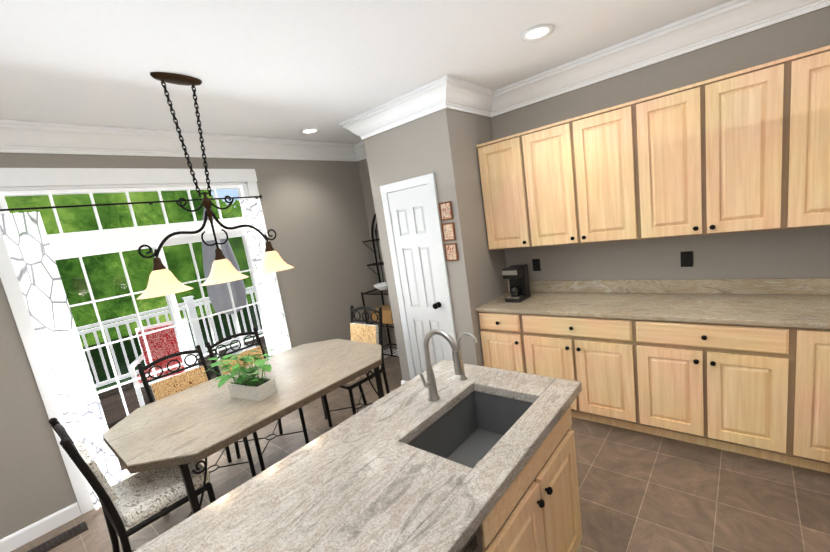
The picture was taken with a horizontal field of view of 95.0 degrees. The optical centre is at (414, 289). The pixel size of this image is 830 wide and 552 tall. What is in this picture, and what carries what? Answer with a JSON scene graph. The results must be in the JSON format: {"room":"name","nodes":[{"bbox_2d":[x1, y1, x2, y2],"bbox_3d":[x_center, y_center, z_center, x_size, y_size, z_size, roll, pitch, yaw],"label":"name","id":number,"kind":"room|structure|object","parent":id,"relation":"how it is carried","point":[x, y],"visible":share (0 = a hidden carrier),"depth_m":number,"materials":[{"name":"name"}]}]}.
{"room":"kitchen","nodes":[
{"label":"kitchen","id":0,"kind":"room"},
{"bbox_2d":[0,152,388,538],"bbox_3d":[-2.636,0.441,2.692,0.160,3.040,6.740,0,13,41],"label":"wall","id":1,"kind":"structure","parent":0,"point":[315,215],"depth_m":3.98,"materials":[{"name":"paint"}]},
{"bbox_2d":[0,502,81,551],"bbox_3d":[-3.444,1.951,1.643,0.016,0.104,3.098,0,13,41],"label":"baseboard","id":2,"kind":"structure","parent":1,"relation":"attached to","point":[25,535],"depth_m":2.62,"materials":[{"name":"white wood"}]},
{"bbox_2d":[0,168,291,514],"bbox_3d":[-2.070,0.231,3.312,0.176,2.465,1.910,0,13,41],"label":"window","id":3,"kind":"structure","parent":1,"relation":"in","point":[80,245],"depth_m":2.95,"materials":[{"name":"white wood"}]},
{"bbox_2d":[0,195,261,210],"bbox_3d":[-2.117,-0.701,3.063,0.078,0.032,1.870,0,13,41],"label":"curtain rod","id":4,"kind":"object","parent":3,"relation":"attached to","point":[149,202],"visible":1,"depth_m":2.86,"materials":[{"name":"black metal"}]},
{"bbox_2d":[0,211,123,509],"bbox_3d":[-2.434,0.545,2.674,0.044,2.153,0.205,0,13,41],"label":"sheer curtain","id":5,"kind":"object","parent":4,"relation":"hanging from","point":[26,240],"depth_m":2.63,"materials":[{"name":"white fabric"}]},
{"bbox_2d":[239,199,290,354],"bbox_3d":[-1.431,0.188,3.822,0.044,2.153,0.205,0,13,41],"label":"sheer curtain","id":6,"kind":"object","parent":4,"relation":"hanging from","point":[252,213],"depth_m":3.76,"materials":[{"name":"white fabric"}]},
{"bbox_2d":[0,119,359,160],"bbox_3d":[-2.731,-0.953,2.341,0.138,0.172,6.416,0,13,41],"label":"crown molding","id":7,"kind":"structure","parent":1,"relation":"attached to","point":[16,136],"depth_m":3.03,"materials":[{"name":"white wood"}]},
{"bbox_2d":[383,349,389,357],"bbox_3d":[-0.791,1.005,4.679,0.014,0.104,1.396,0,13,41],"label":"baseboard","id":8,"kind":"structure","parent":1,"relation":"attached to","point":[385,356],"depth_m":5.13,"materials":[{"name":"grey"}]},
{"bbox_2d":[0,0,730,143],"bbox_3d":[-1.010,-1.075,0.800,5.080,0.100,6.740,0,13,41],"label":"ceiling","id":9,"kind":"structure","parent":0,"point":[285,69],"depth_m":2.16,"materials":[{"name":"paint"}]},
{"bbox_2d":[137,72,293,298],"bbox_3d":[-1.280,-0.637,2.291,0.276,1.195,0.946,0,13,41],"label":"pendant chandelier","id":10,"kind":"object","parent":9,"relation":"hanging from","point":[163,281],"visible":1,"depth_m":2.27,"materials":[{"name":"brown metal"}]},
{"bbox_2d":[300,128,319,133],"bbox_3d":[-1.021,-1.538,3.693,0.196,0.008,0.196,0,13,41],"label":"recessed light","id":11,"kind":"object","parent":9,"relation":"in","point":[310,131],"visible":0.98,"depth_m":3.70,"materials":[{"name":"white"}]},
{"bbox_2d":[520,24,553,41],"bbox_3d":[0.739,-1.550,2.302,0.196,0.008,0.196,0,13,41],"label":"recessed light","id":12,"kind":"object","parent":9,"relation":"in","point":[539,32],"visible":1,"depth_m":2.30,"materials":[{"name":"white"}]},
{"bbox_2d":[11,356,829,551],"bbox_3d":[-0.597,1.681,1.298,4.760,0.080,6.420,0,13,41],"label":"floor","id":13,"kind":"structure","parent":0,"point":[642,492],"depth_m":2.25,"materials":[{"name":"tile"}]},
{"bbox_2d":[27,521,87,551],"bbox_3d":[-2.401,1.681,2.539,0.130,0.009,0.330,0,13,41],"label":"floor vent","id":14,"kind":"object","parent":13,"relation":"in","point":[61,538],"visible":1,"depth_m":2.56,"materials":[{"name":"black plastic"}]},
{"bbox_2d":[49,418,215,551],"bbox_3d":[-1.471,1.102,2.086,0.434,1.029,0.529,0,13,41],"label":"chair","id":15,"kind":"object","parent":13,"relation":"on","point":[133,500],"visible":0.79,"depth_m":1.96,"materials":[{"name":"black metal"}]},
{"bbox_2d":[137,345,255,508],"bbox_3d":[-1.601,0.989,2.818,0.529,1.029,0.434,0,13,41],"label":"chair","id":16,"kind":"object","parent":13,"relation":"on","point":[169,386],"visible":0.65,"depth_m":2.86,"materials":[{"name":"black metal"}]},
{"bbox_2d":[102,339,383,515],"bbox_3d":[-1.034,1.041,2.830,1.080,0.755,1.800,0,13,41],"label":"dining table","id":17,"kind":"object","parent":13,"relation":"on","point":[198,424],"visible":0.94,"depth_m":2.41,"materials":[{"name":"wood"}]},
{"bbox_2d":[202,349,276,400],"bbox_3d":[-1.139,0.572,2.541,0.563,0.287,0.450,0,13,41],"label":"planter","id":18,"kind":"object","parent":17,"relation":"on","point":[248,384],"visible":1,"depth_m":2.50,"materials":[{"name":"plant"}]},
{"bbox_2d":[206,327,308,470],"bbox_3d":[-1.289,0.882,3.153,0.529,1.029,0.434,0,13,41],"label":"chair","id":19,"kind":"object","parent":13,"relation":"on","point":[259,348],"visible":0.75,"depth_m":3.19,"materials":[{"name":"black metal"}]},
{"bbox_2d":[323,306,389,426],"bbox_3d":[-0.549,0.713,3.476,0.434,1.029,0.529,0,13,41],"label":"chair","id":20,"kind":"object","parent":13,"relation":"on","point":[366,333],"visible":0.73,"depth_m":3.48,"materials":[{"name":"black metal"}]},
{"bbox_2d":[361,213,398,356],"bbox_3d":[-0.267,-0.037,4.586,0.806,2.013,0.356,0,13,41],"label":"rack","id":21,"kind":"object","parent":13,"relation":"on","point":[387,318],"visible":0.25,"depth_m":4.75,"materials":[{"name":"black metal"}]},
{"bbox_2d":[409,389,582,551],"bbox_3d":[0.087,1.064,1.439,0.670,0.870,1.513,0,13,41],"label":"kitchen island","id":22,"kind":"object","parent":13,"relation":"on","point":[456,454],"depth_m":1.62,"materials":[{"name":"brown wood"}]},
{"bbox_2d":[133,360,556,551],"bbox_3d":[-0.084,0.617,1.456,0.676,0.045,1.575,0,13,41],"label":"island countertop","id":23,"kind":"structure","parent":22,"relation":"on","point":[360,485],"depth_m":1.26,"materials":[{"name":"grey stone"}]},
{"bbox_2d":[397,378,580,551],"bbox_3d":[0.214,0.619,1.197,0.114,0.045,1.575,0,13,41],"label":"island countertop","id":24,"kind":"structure","parent":22,"relation":"on","point":[449,525],"depth_m":1.21,"materials":[{"name":"grey stone"}]},
{"bbox_2d":[476,310,535,374],"bbox_3d":[0.990,0.550,3.496,0.486,0.885,0.638,0,13,41],"label":"base cabinet","id":25,"kind":"object","parent":13,"relation":"on","point":[506,335],"depth_m":3.21,"materials":[{"name":"brown wood"}]},
{"bbox_2d":[528,314,651,433],"bbox_3d":[1.418,0.553,3.123,0.968,0.885,0.638,0,13,41],"label":"base cabinet","id":26,"kind":"object","parent":13,"relation":"on","point":[608,356],"depth_m":2.77,"materials":[{"name":"brown wood"}]},
{"bbox_2d":[648,318,819,468],"bbox_3d":[2.014,0.557,2.604,0.918,0.885,0.638,0,13,41],"label":"base cabinet","id":27,"kind":"object","parent":13,"relation":"on","point":[740,366],"depth_m":2.27,"materials":[{"name":"brown wood"}]},
{"bbox_2d":[476,290,829,325],"bbox_3d":[1.820,0.112,2.629,2.872,0.030,0.646,0,13,41],"label":"countertop","id":28,"kind":"structure","parent":27,"relation":"on","point":[778,309],"depth_m":2.55,"materials":[{"name":"beige stone"}]},
{"bbox_2d":[502,264,530,302],"bbox_3d":[0.903,-0.057,3.386,0.150,0.300,0.222,0,13,41],"label":"coffee maker","id":29,"kind":"object","parent":28,"relation":"on","point":[517,276],"visible":1,"depth_m":3.34,"materials":[{"name":"black plastic"}]},
{"bbox_2d":[812,326,829,472],"bbox_3d":[2.364,0.560,2.300,0.325,0.885,0.638,0,13,41],"label":"base cabinet","id":30,"kind":"object","parent":13,"relation":"on","point":[820,456],"depth_m":2.04,"materials":[{"name":"brown wood"}]},
{"bbox_2d":[364,108,507,380],"bbox_3d":[0.279,-0.348,3.787,0.970,2.740,0.720,0,13,41],"label":"wall","id":31,"kind":"structure","parent":0,"point":[441,144],"depth_m":3.33,"materials":[{"name":"paint"}]},
{"bbox_2d":[356,144,364,147],"bbox_3d":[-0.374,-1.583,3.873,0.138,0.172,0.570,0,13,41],"label":"crown molding","id":32,"kind":"structure","parent":31,"relation":"attached to","point":[357,145],"depth_m":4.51,"materials":[{"name":"white wood"}]},
{"bbox_2d":[340,75,463,143],"bbox_3d":[-0.184,-1.498,3.245,1.250,0.172,0.138,0,13,41],"label":"crown molding","id":33,"kind":"structure","parent":31,"relation":"attached to","point":[441,93],"depth_m":3.13,"materials":[{"name":"white wood"}]},
{"bbox_2d":[380,173,456,378],"bbox_3d":[0.046,0.053,3.560,0.642,2.106,0.093,0,13,41],"label":"door","id":34,"kind":"structure","parent":31,"relation":"attached to","point":[414,232],"depth_m":3.53,"materials":[{"name":"white wood"}]},
{"bbox_2d":[438,201,452,220],"bbox_3d":[0.260,-0.661,3.202,0.125,0.150,0.018,0,13,41],"label":"plaque","id":35,"kind":"object","parent":31,"relation":"attached to","point":[445,211],"visible":1,"depth_m":3.20,"materials":[{"name":"brown wood"}]},
{"bbox_2d":[441,222,455,240],"bbox_3d":[0.285,-0.491,3.233,0.125,0.150,0.018,0,13,41],"label":"plaque","id":36,"kind":"object","parent":31,"relation":"attached to","point":[448,231],"visible":1,"depth_m":3.23,"materials":[{"name":"brown wood"}]},
{"bbox_2d":[444,243,458,260],"bbox_3d":[0.311,-0.320,3.263,0.125,0.150,0.018,0,13,41],"label":"plaque","id":37,"kind":"object","parent":31,"relation":"attached to","point":[451,251],"visible":0.98,"depth_m":3.26,"materials":[{"name":"brown wood"}]},
{"bbox_2d":[448,79,495,115],"bbox_3d":[0.465,-1.577,3.143,0.138,0.172,0.570,0,13,41],"label":"crown molding","id":38,"kind":"structure","parent":31,"relation":"attached to","point":[478,100],"depth_m":3.21,"materials":[{"name":"white wood"}]},
{"bbox_2d":[358,6,829,348],"bbox_3d":[1.364,-0.443,3.410,4.920,2.740,0.160,0,13,41],"label":"wall","id":39,"kind":"structure","parent":0,"point":[796,253],"depth_m":2.73,"materials":[{"name":"paint"}]},
{"bbox_2d":[356,148,365,159],"bbox_3d":[-0.375,-1.667,4.342,0.756,0.172,0.138,0,13,41],"label":"crown molding","id":40,"kind":"structure","parent":39,"relation":"attached to","point":[360,152],"depth_m":4.62,"materials":[{"name":"white wood"}]},
{"bbox_2d":[389,348,398,355],"bbox_3d":[-0.002,0.850,4.884,0.878,0.104,0.014,0,13,41],"label":"baseboard","id":41,"kind":"structure","parent":39,"relation":"attached to","point":[389,348],"depth_m":5.11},
{"bbox_2d":[476,130,539,249],"bbox_3d":[0.887,-0.845,3.363,0.490,0.928,0.328,0,13,41],"label":"upper cabinet","id":42,"kind":"object","parent":39,"relation":"attached to","point":[508,182],"depth_m":3.23,"materials":[{"name":"brown wood"}]},
{"bbox_2d":[532,259,540,270],"bbox_3d":[1.135,-0.230,3.560,0.075,0.115,0.009,0,13,41],"label":"electrical outlet","id":43,"kind":"object","parent":39,"relation":"attached to","point":[536,264],"visible":1,"depth_m":3.56,"materials":[{"name":"black plastic"}]},
{"bbox_2d":[532,97,655,246],"bbox_3d":[1.317,-0.842,2.989,0.960,0.928,0.328,0,13,41],"label":"upper cabinet","id":44,"kind":"object","parent":39,"relation":"attached to","point":[593,170],"depth_m":2.77,"materials":[{"name":"brown wood"}]},
{"bbox_2d":[486,0,829,116],"bbox_3d":[1.666,-1.653,2.563,2.710,0.172,0.138,0,13,41],"label":"crown molding","id":45,"kind":"structure","parent":39,"relation":"attached to","point":[723,22],"depth_m":2.58,"materials":[{"name":"white wood"}]},
{"bbox_2d":[508,278,829,293],"bbox_3d":[2.010,-0.025,2.846,2.872,0.105,0.022,0,13,41],"label":"backsplash","id":46,"kind":"structure","parent":39,"relation":"attached to","point":[753,285],"depth_m":2.80,"materials":[{"name":"beige stone"}]},
{"bbox_2d":[680,251,692,266],"bbox_3d":[2.002,-0.224,2.804,0.075,0.115,0.009,0,13,41],"label":"electrical outlet","id":47,"kind":"object","parent":39,"relation":"attached to","point":[686,257],"visible":1,"depth_m":2.80,"materials":[{"name":"black plastic"}]},
{"bbox_2d":[648,50,811,237],"bbox_3d":[1.896,-0.838,2.484,0.893,0.928,0.328,0,13,41],"label":"upper cabinet","id":48,"kind":"object","parent":39,"relation":"attached to","point":[746,150],"depth_m":2.27,"materials":[{"name":"brown wood"}]},
{"bbox_2d":[808,45,829,227],"bbox_3d":[2.281,-0.835,2.149,0.443,0.928,0.328,0,13,41],"label":"upper cabinet","id":49,"kind":"object","parent":39,"relation":"attached to","point":[819,159],"depth_m":2.04,"materials":[{"name":"brown wood"}]},
{"label":"outside","id":50,"kind":"structure","parent":0,"visible":0},
{"bbox_2d":[83,301,263,390],"bbox_3d":[-2.495,-1.626,28.368,26.300,0.200,80.000,0,13,41],"label":"ground","id":51,"kind":"structure","parent":50,"point":[99,366],"depth_m":13.49,"materials":[{"name":"green plant"}]},
{"bbox_2d":[98,336,268,470],"bbox_3d":[-2.307,1.179,5.894,3.538,0.100,10.000,0,13,41],"label":"deck","id":52,"kind":"object","parent":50,"point":[111,402],"depth_m":5.26,"materials":[{"name":"brown wood"}]},
{"bbox_2d":[128,318,198,406],"bbox_3d":[-3.141,0.948,4.798,0.580,0.980,0.600,-12,11,-20],"label":"deck chair","id":53,"kind":"object","parent":52,"relation":"on","point":[161,350],"depth_m":4.86,"materials":[{"name":"red fabric"}]},
{"bbox_2d":[76,286,262,387],"bbox_3d":[-3.656,0.590,6.882,0.140,1.095,10.020,0,13,41],"label":"deck railing","id":54,"kind":"object","parent":52,"relation":"on","point":[190,305],"depth_m":6.23,"materials":[{"name":"white wood"}]},
{"bbox_2d":[202,207,255,354],"bbox_3d":[-3.230,-0.149,6.450,0.590,2.560,0.520,0,13,41],"label":"umbrella","id":55,"kind":"object","parent":52,"relation":"on","point":[219,298],"depth_m":6.32,"materials":[{"name":"grey fabric"}]},
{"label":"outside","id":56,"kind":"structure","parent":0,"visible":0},
{"bbox_2d":[5,189,255,346],"bbox_3d":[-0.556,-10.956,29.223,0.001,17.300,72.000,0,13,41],"label":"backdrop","id":57,"kind":"structure","parent":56,"point":[101,283],"depth_m":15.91,"materials":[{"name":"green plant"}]}
]}

